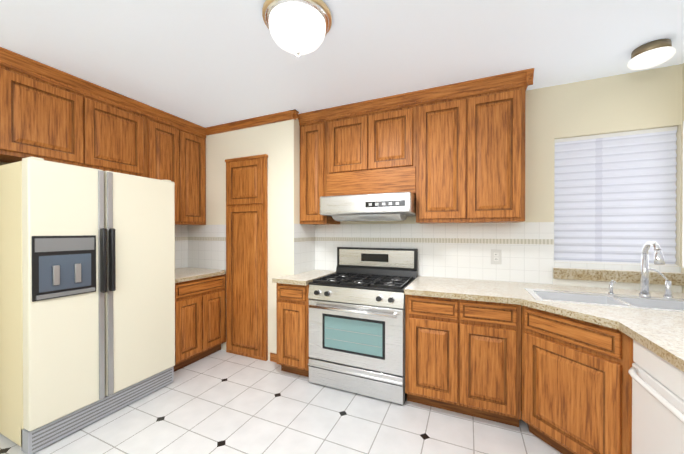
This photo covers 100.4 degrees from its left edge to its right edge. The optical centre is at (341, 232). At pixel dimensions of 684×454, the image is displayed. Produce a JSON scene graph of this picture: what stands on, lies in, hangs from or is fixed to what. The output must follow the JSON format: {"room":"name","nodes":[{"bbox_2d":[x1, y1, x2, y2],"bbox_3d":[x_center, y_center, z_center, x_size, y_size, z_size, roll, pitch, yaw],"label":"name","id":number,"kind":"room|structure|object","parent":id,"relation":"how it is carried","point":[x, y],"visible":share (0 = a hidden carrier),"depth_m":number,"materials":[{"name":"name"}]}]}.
{"room":"kitchen","nodes":[
{"label":"kitchen","id":0,"kind":"room"},
{"bbox_2d":[0,161,187,268],"bbox_3d":[-2.701,0.068,1.912,0.100,2.600,4.710,0,0,24],"label":"wall","id":1,"kind":"structure","parent":0,"point":[181,246],"depth_m":3.47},
{"bbox_2d":[0,47,147,177],"bbox_3d":[-2.249,-0.884,2.388,0.335,0.698,0.985,0,0,24],"label":"upper cabinet","id":2,"kind":"object","parent":1,"relation":"attached to","point":[49,113],"depth_m":2.22,"materials":[{"name":"brown wood"}]},
{"bbox_2d":[148,105,205,224],"bbox_3d":[-1.909,-0.666,3.158,0.335,1.141,0.697,0,0,24],"label":"upper cabinet","id":3,"kind":"object","parent":1,"relation":"attached to","point":[176,146],"depth_m":3.11,"materials":[{"name":"brown wood"}]},
{"bbox_2d":[188,119,293,359],"bbox_3d":[-1.099,0.059,3.483,1.560,2.600,0.540,0,0,24],"label":"wall","id":4,"kind":"structure","parent":0,"point":[274,142],"depth_m":3.06,"materials":[{"name":"beige paint"}]},
{"bbox_2d":[205,109,298,134],"bbox_3d":[-1.035,-1.200,3.137,1.272,0.073,0.070,0,0,24],"label":"crown molding","id":5,"kind":"structure","parent":4,"relation":"attached to","point":[263,120],"depth_m":3.09,"materials":[{"name":"brown wood"}]},
{"bbox_2d":[270,353,276,361],"bbox_3d":[-0.899,1.319,3.098,0.902,0.085,0.012,0,0,24],"label":"baseboard","id":6,"kind":"structure","parent":4,"relation":"attached to","point":[273,357],"depth_m":3.01,"materials":[{"name":"brown wood"}]},
{"bbox_2d":[0,349,561,453],"bbox_3d":[-0.563,1.398,0.919,4.820,0.050,4.810,0,0,24],"label":"floor","id":7,"kind":"structure","parent":0,"point":[221,401],"depth_m":2.04,"materials":[{"name":"tile"}]},
{"bbox_2d":[0,157,174,453],"bbox_3d":[-2.012,0.441,2.290,0.787,1.825,0.945,0,0,24],"label":"fridge","id":8,"kind":"object","parent":7,"relation":"on","point":[87,296],"visible":1,"depth_m":1.94,"materials":[{"name":"cream metal"},{"name":"grey metal trim"},{"name":"black plastic"}]},
{"bbox_2d":[174,267,225,371],"bbox_3d":[-1.747,0.895,3.106,0.677,0.932,0.677,0,0,24],"label":"base cabinet","id":9,"kind":"object","parent":7,"relation":"on","point":[200,313],"visible":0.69,"depth_m":2.96,"materials":[{"name":"brown wood"}]},
{"bbox_2d":[175,267,224,282],"bbox_3d":[-1.747,0.449,3.103,0.677,0.040,0.677,0,0,24],"label":"countertop","id":10,"kind":"structure","parent":9,"relation":"on","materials":[{"name":"beige stone"}]},
{"bbox_2d":[225,154,267,360],"bbox_3d":[-1.063,0.264,3.143,0.578,2.195,0.050,0,0,24],"label":"pantry cabinet","id":11,"kind":"object","parent":7,"relation":"on","point":[246,256],"visible":1,"depth_m":3.10,"materials":[{"name":"brown wood"}]},
{"bbox_2d":[276,281,311,376],"bbox_3d":[-0.429,0.918,2.767,0.358,0.890,0.232,0,0,24],"label":"base cabinet","id":12,"kind":"object","parent":7,"relation":"on","point":[292,301],"depth_m":2.66,"materials":[{"name":"brown wood"}]},
{"bbox_2d":[272,270,335,284],"bbox_3d":[-0.352,0.450,2.954,0.370,0.040,0.702,0,0,24],"label":"countertop","id":13,"kind":"structure","parent":12,"relation":"on","point":[302,278],"depth_m":2.76,"materials":[{"name":"beige stone"}]},
{"bbox_2d":[308,247,417,404],"bbox_3d":[0.211,0.761,2.685,0.867,1.205,0.735,0,0,24],"label":"stove","id":14,"kind":"object","parent":7,"relation":"on","point":[357,322],"visible":0.98,"depth_m":2.43,"materials":[{"name":"grey metal"}]},
{"bbox_2d":[405,297,519,426],"bbox_3d":[0.986,0.920,2.382,0.783,0.890,0.672,0,0,24],"label":"base cabinet","id":15,"kind":"object","parent":7,"relation":"on","point":[463,359],"depth_m":2.07,"materials":[{"name":"brown wood"}]},
{"bbox_2d":[404,277,539,308],"bbox_3d":[0.998,0.453,2.302,0.868,0.040,0.804,0,0,24],"label":"countertop","id":16,"kind":"structure","parent":15,"relation":"on","point":[512,295],"depth_m":2.15,"materials":[{"name":"beige stone"}]},
{"bbox_2d":[520,305,631,453],"bbox_3d":[1.324,0.923,1.654,0.416,0.890,0.454,0,0,24],"label":"base cabinet","id":17,"kind":"object","parent":7,"relation":"on","point":[554,361],"depth_m":1.67,"materials":[{"name":"brown wood"}]},
{"bbox_2d":[540,301,683,404],"bbox_3d":[1.331,0.461,0.738,1.007,0.040,1.980,0,0,24],"label":"countertop","id":18,"kind":"structure","parent":17,"relation":"on","point":[605,334],"depth_m":1.47,"materials":[{"name":"beige stone"}]},
{"bbox_2d":[536,289,683,308],"bbox_3d":[1.836,0.530,1.956,0.889,0.196,0.003,0,0,24],"label":"sink","id":19,"kind":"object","parent":18,"relation":"in","point":[652,302],"depth_m":1.96,"materials":[{"name":"grey metal"}]},
{"bbox_2d":[544,297,683,312],"bbox_3d":[1.714,0.531,1.681,0.889,0.196,0.002,0,0,24],"label":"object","id":20,"kind":"structure","parent":18,"relation":"in","point":[545,298],"depth_m":1.75,"materials":[{"name":"grey metal"}]},
{"bbox_2d":[628,339,683,453],"bbox_3d":[1.555,0.924,0.971,0.731,0.872,0.597,0,0,24],"label":"dishwasher","id":21,"kind":"object","parent":7,"relation":"on","point":[657,404],"visible":0.9,"depth_m":1.19,"materials":[{"name":"white plastic"}]},
{"bbox_2d":[294,118,314,274],"bbox_3d":[-0.405,0.061,3.122,0.002,2.600,0.440,0,0,24],"label":"wall","id":22,"kind":"structure","parent":0,"point":[304,247],"depth_m":3.02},
{"bbox_2d":[0,0,683,127],"bbox_3d":[-0.563,-1.252,0.905,4.820,0.050,4.810,0,0,24],"label":"ceiling","id":23,"kind":"structure","parent":0,"point":[206,63],"depth_m":1.88,"materials":[{"name":"white paint"}]},
{"bbox_2d":[262,0,331,55],"bbox_3d":[-0.252,-1.118,1.621,0.390,0.221,0.390,0,0,24],"label":"ceiling light","id":24,"kind":"object","parent":23,"relation":"attached to","point":[299,27],"visible":1,"depth_m":1.53,"materials":[{"name":"antique brass"},{"name":"frosted white glass"}]},
{"bbox_2d":[627,39,675,69],"bbox_3d":[2.050,-1.173,1.893,0.220,0.114,0.220,0,0,24],"label":"ceiling light","id":25,"kind":"object","parent":23,"relation":"attached to","point":[654,53],"visible":1,"depth_m":1.84,"materials":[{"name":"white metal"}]},
{"bbox_2d":[315,64,681,306],"bbox_3d":[1.149,0.063,2.730,3.160,2.600,0.100,0,0,24],"label":"wall","id":26,"kind":"structure","parent":0,"point":[642,100],"depth_m":2.44,"materials":[{"name":"beige paint"}]},
{"bbox_2d":[298,109,339,223],"bbox_3d":[-0.238,-0.666,3.091,0.321,1.140,0.350,0,0,24],"label":"upper cabinet","id":27,"kind":"object","parent":26,"relation":"attached to","point":[312,125],"depth_m":2.93,"materials":[{"name":"brown wood"}]},
{"bbox_2d":[320,191,415,221],"bbox_3d":[0.280,-0.232,2.773,0.869,0.235,0.514,0,0,24],"label":"range hood","id":28,"kind":"object","parent":26,"relation":"attached to","point":[396,206],"visible":0.83,"depth_m":2.54,"materials":[{"name":"silver metal"}]},
{"bbox_2d":[326,92,417,195],"bbox_3d":[0.313,-0.794,2.847,0.885,0.881,0.350,0,0,24],"label":"upper cabinet","id":29,"kind":"object","parent":26,"relation":"attached to","point":[372,145],"depth_m":2.67,"materials":[{"name":"brown wood"}]},
{"bbox_2d":[416,69,529,222],"bbox_3d":[1.095,-0.663,2.502,0.825,1.140,0.350,0,0,24],"label":"upper cabinet","id":30,"kind":"object","parent":26,"relation":"attached to","point":[453,153],"depth_m":2.32,"materials":[{"name":"brown wood"}]},
{"bbox_2d":[491,249,500,263],"bbox_3d":[1.387,0.214,2.565,0.084,0.132,0.008,0,0,24],"label":"electrical outlet","id":31,"kind":"object","parent":26,"relation":"attached to","point":[495,256],"visible":1,"depth_m":2.56,"materials":[{"name":"white plastic"}]},
{"bbox_2d":[554,215,679,266],"bbox_3d":[2.151,-0.274,2.287,0.758,1.038,0.100,0,0,24],"label":"window","id":32,"kind":"structure","parent":26,"relation":"in","point":[616,263],"depth_m":2.24,"materials":[{"name":"white"}]},
{"bbox_2d":[554,126,676,264],"bbox_3d":[2.146,-0.274,2.277,0.752,1.036,0.021,0,0,24],"label":"blind","id":33,"kind":"object","parent":32,"relation":"attached to","point":[615,195],"visible":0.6,"depth_m":2.27,"materials":[{"name":"fabric"}]},
{"bbox_2d":[532,289,543,300],"bbox_3d":[1.367,0.530,1.999,0.003,0.196,0.304,0,0,24],"label":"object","id":34,"kind":"structure","parent":0,"relation":"attached to","point":[534,294],"depth_m":1.98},
{"bbox_2d":[608,297,635,308],"bbox_3d":[1.775,0.531,1.819,0.029,0.196,0.304,0,0,24],"label":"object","id":35,"kind":"structure","parent":0,"relation":"attached to","point":[611,300],"depth_m":1.86,"materials":[{"name":"grey metal"}]},
{"bbox_2d":[681,63,683,292],"bbox_3d":[1.596,0.078,-0.042,0.100,2.600,4.610,0,0,24],"label":"wall","id":36,"kind":"structure","parent":0,"point":[682,270],"depth_m":2.08,"materials":[{"name":"beige paint"}]},
{"bbox_2d":[682,121,683,267],"bbox_3d":[2.154,-0.270,1.387,0.030,1.040,1.380,0,0,24],"label":"window","id":37,"kind":"structure","parent":36,"relation":"in","point":[683,205],"depth_m":2.02,"materials":[{"name":"white"}]}
]}

